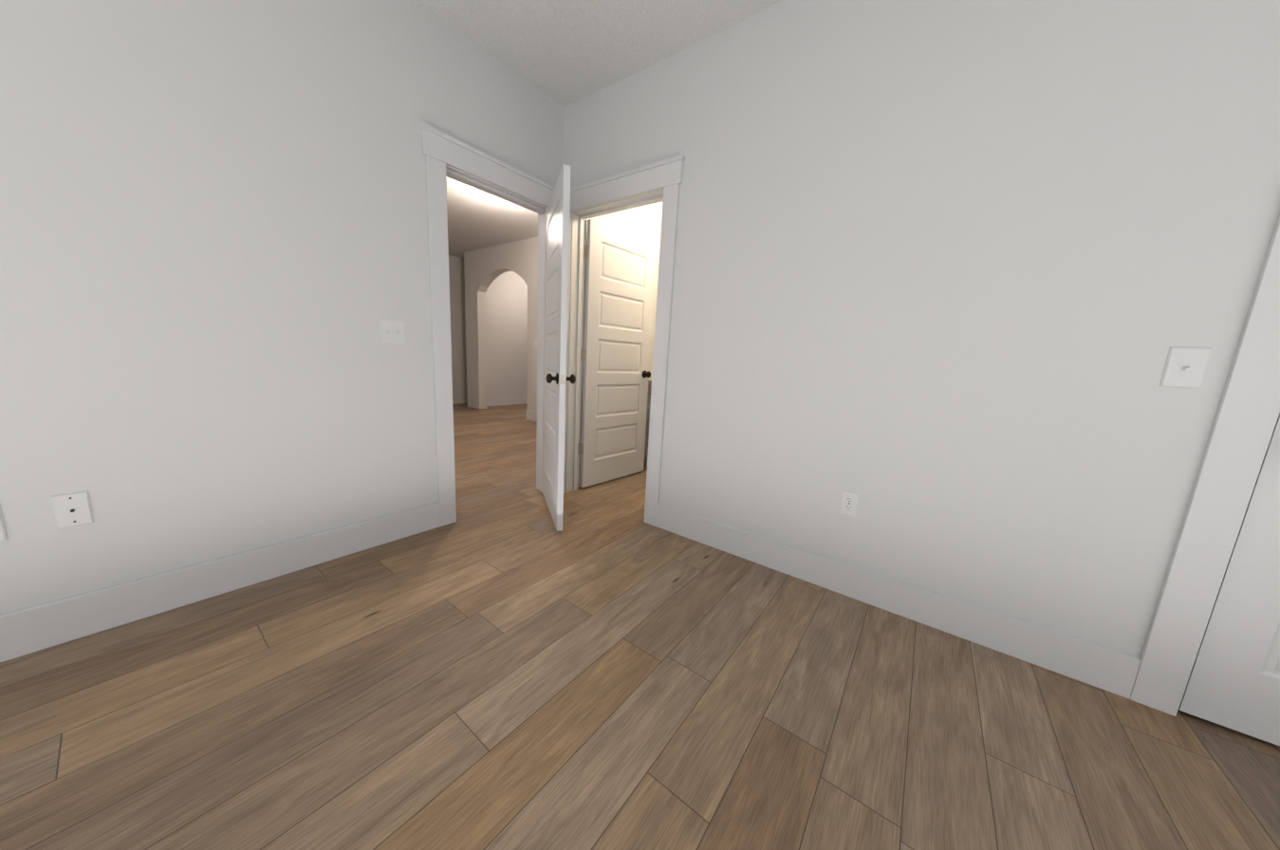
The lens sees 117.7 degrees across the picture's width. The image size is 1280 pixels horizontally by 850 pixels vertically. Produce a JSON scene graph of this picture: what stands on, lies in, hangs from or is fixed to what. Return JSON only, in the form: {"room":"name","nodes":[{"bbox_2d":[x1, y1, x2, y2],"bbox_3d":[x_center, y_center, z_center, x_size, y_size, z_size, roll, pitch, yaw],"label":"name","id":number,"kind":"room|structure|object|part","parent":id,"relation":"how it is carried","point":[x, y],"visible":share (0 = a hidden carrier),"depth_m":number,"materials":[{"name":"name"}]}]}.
{"room":"empty bedroom","nodes":[
{"label":"empty bedroom","id":0,"kind":"room"},
{"bbox_2d":[0,0,662,614],"bbox_3d":[-1.494,-0.680,1.773,0.120,2.720,6.190,10,12,36],"label":"wall","id":1,"kind":"structure","parent":0,"point":[214,268],"depth_m":1.51,"materials":[{"name":"white paint"}]},
{"bbox_2d":[0,509,7,540],"bbox_3d":[-2.025,0.311,1.190,0.008,0.117,0.072,10,12,36],"label":"electrical outlet","id":2,"kind":"object","parent":1,"relation":"attached to","point":[3,535],"visible":1,"depth_m":1.22,"materials":[{"name":"white plastic"}]},
{"bbox_2d":[50,490,93,529],"bbox_3d":[-1.925,0.289,1.313,0.017,0.117,0.072,10,12,36],"label":"outlet","id":3,"kind":"object","parent":1,"relation":"attached to","point":[72,510],"visible":1,"depth_m":1.31,"materials":[{"name":"white plastic"}]},
{"bbox_2d":[0,501,440,662],"bbox_3d":[-2.257,0.722,0.970,0.016,0.155,3.465,10,12,36],"label":"baseboard","id":4,"kind":"structure","parent":1,"relation":"attached to","point":[28,630],"depth_m":1.55,"materials":[{"name":"white paint"}]},
{"bbox_2d":[378,318,405,344],"bbox_3d":[-1.276,-0.481,2.002,0.018,0.117,0.118,10,12,36],"label":"light switch","id":5,"kind":"object","parent":1,"relation":"attached to","point":[392,331],"visible":1,"depth_m":2.00,"materials":[{"name":"white plastic"}]},
{"bbox_2d":[419,122,685,526],"bbox_3d":[-0.510,-0.451,2.339,1.142,2.182,1.098,10,12,36],"label":"door frame","id":6,"kind":"structure","parent":1,"relation":"attached to","point":[441,150],"depth_m":2.35,"materials":[{"name":"white paint"}]},
{"bbox_2d":[541,164,575,531],"bbox_3d":[-0.563,-0.418,2.513,0.168,2.018,0.756,-1,11,-21],"label":"hall door","id":7,"kind":"structure","parent":1,"relation":"in","point":[556,266],"depth_m":2.31,"materials":[{"name":"white paint"}]},
{"bbox_3d":[-0.458,-0.269,2.247,0.168,0.066,0.066,-1,11,-21],"label":"knob","id":8,"kind":"part","parent":7,"relation":"part of","materials":[{"name":"black metal"}]},
{"bbox_2d":[577,219,655,487],"bbox_3d":[-0.184,-0.522,3.233,0.168,2.018,0.796,11,13,40],"label":"bathroom door","id":9,"kind":"structure","parent":1,"relation":"in","point":[615,350],"depth_m":3.18,"materials":[{"name":"white paint"}]},
{"bbox_3d":[0.026,-0.460,3.494,0.168,0.066,0.066,11,13,40],"label":"knob","id":10,"kind":"part","parent":9,"relation":"part of","materials":[{"name":"black metal"}]},
{"bbox_2d":[448,255,467,403],"bbox_3d":[-4.482,-1.607,6.148,0.120,2.720,9.720,10,12,36],"label":"wall","id":11,"kind":"structure","parent":0,"point":[456,275],"depth_m":7.37,"materials":[{"name":"white paint"}]},
{"bbox_2d":[463,251,527,407],"bbox_3d":[-2.536,-1.771,7.704,0.150,2.720,1.860,10,12,36],"label":"wall","id":12,"kind":"structure","parent":0,"point":[507,326],"depth_m":7.42,"materials":[{"name":"white paint"}]},
{"bbox_2d":[487,395,527,406],"bbox_3d":[-2.488,-0.507,7.943,0.016,0.155,1.710,10,12,36],"label":"baseboard","id":13,"kind":"structure","parent":12,"relation":"attached to","point":[494,401],"depth_m":7.72,"materials":[{"name":"white paint"}]},
{"bbox_2d":[468,239,527,408],"bbox_3d":[-2.338,-1.552,6.510,1.630,2.720,0.160,10,12,36],"label":"wall","id":14,"kind":"structure","parent":0,"point":[488,266],"depth_m":6.69,"materials":[{"name":"white paint"}]},
{"bbox_2d":[526,409,537,422],"bbox_3d":[-1.659,-0.135,6.071,0.380,0.155,0.016,10,12,36],"label":"baseboard","id":15,"kind":"structure","parent":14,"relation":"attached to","point":[531,416],"depth_m":6.09,"materials":[{"name":"white paint"}]},
{"bbox_2d":[526,236,537,411],"bbox_3d":[-1.407,-1.428,6.091,0.380,2.720,0.590,10,12,36],"label":"wall","id":16,"kind":"structure","parent":0,"point":[532,285],"depth_m":5.87,"materials":[{"name":"white paint"}]},
{"bbox_2d":[415,0,782,259],"bbox_3d":[-0.715,-2.318,3.193,9.380,0.100,9.720,10,12,36],"label":"ceiling","id":17,"kind":"structure","parent":0,"point":[564,53],"depth_m":2.07,"materials":[{"name":"white paint"}]},
{"bbox_2d":[0,403,1279,849],"bbox_3d":[-0.868,0.456,3.677,9.380,0.100,9.720,10,12,36],"label":"floor","id":18,"kind":"structure","parent":0,"point":[501,663],"depth_m":1.16,"materials":[{"name":"brown wood"}]},
{"bbox_2d":[643,378,651,466],"bbox_3d":[0.634,-0.001,3.650,1.248,0.970,0.555,10,12,36],"label":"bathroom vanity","id":19,"kind":"object","parent":18,"relation":"on","point":[647,420],"visible":0.04,"depth_m":3.76,"materials":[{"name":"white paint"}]},
{"bbox_2d":[562,0,1279,657],"bbox_3d":[1.071,-0.532,1.732,4.300,2.720,0.140,10,12,36],"label":"wall","id":20,"kind":"structure","parent":0,"point":[955,281],"depth_m":1.51,"materials":[{"name":"white paint"}]},
{"bbox_2d":[838,489,859,517],"bbox_3d":[0.985,0.370,1.824,0.072,0.117,0.008,10,12,36],"label":"electrical outlet","id":21,"kind":"object","parent":20,"relation":"attached to","point":[849,502],"visible":1,"depth_m":1.82,"materials":[{"name":"white plastic"}]},
{"bbox_2d":[656,503,1141,699],"bbox_3d":[1.343,0.808,1.605,3.085,0.155,0.016,10,12,36],"label":"baseboard","id":22,"kind":"structure","parent":20,"relation":"attached to","point":[1110,670],"depth_m":1.66,"materials":[{"name":"white paint"}]},
{"bbox_2d":[1159,347,1212,388],"bbox_3d":[1.698,-0.179,1.203,0.079,0.124,0.018,10,12,36],"label":"light switch","id":23,"kind":"object","parent":20,"relation":"attached to","point":[1185,367],"visible":1,"depth_m":1.21,"materials":[{"name":"white plastic"}]},
{"bbox_2d":[1129,211,1279,716],"bbox_3d":[2.144,-0.050,0.872,1.016,2.182,0.032,10,12,36],"label":"trim","id":24,"kind":"structure","parent":20,"relation":"attached to","point":[1248,412],"depth_m":1.19,"materials":[{"name":"white paint"}]},
{"bbox_2d":[1178,412,1279,746],"bbox_3d":[2.160,0.011,0.912,0.766,2.018,0.168,10,12,36],"label":"closet door","id":25,"kind":"structure","parent":20,"relation":"in","point":[1233,682],"depth_m":1.19,"materials":[{"name":"white paint"}]}
]}

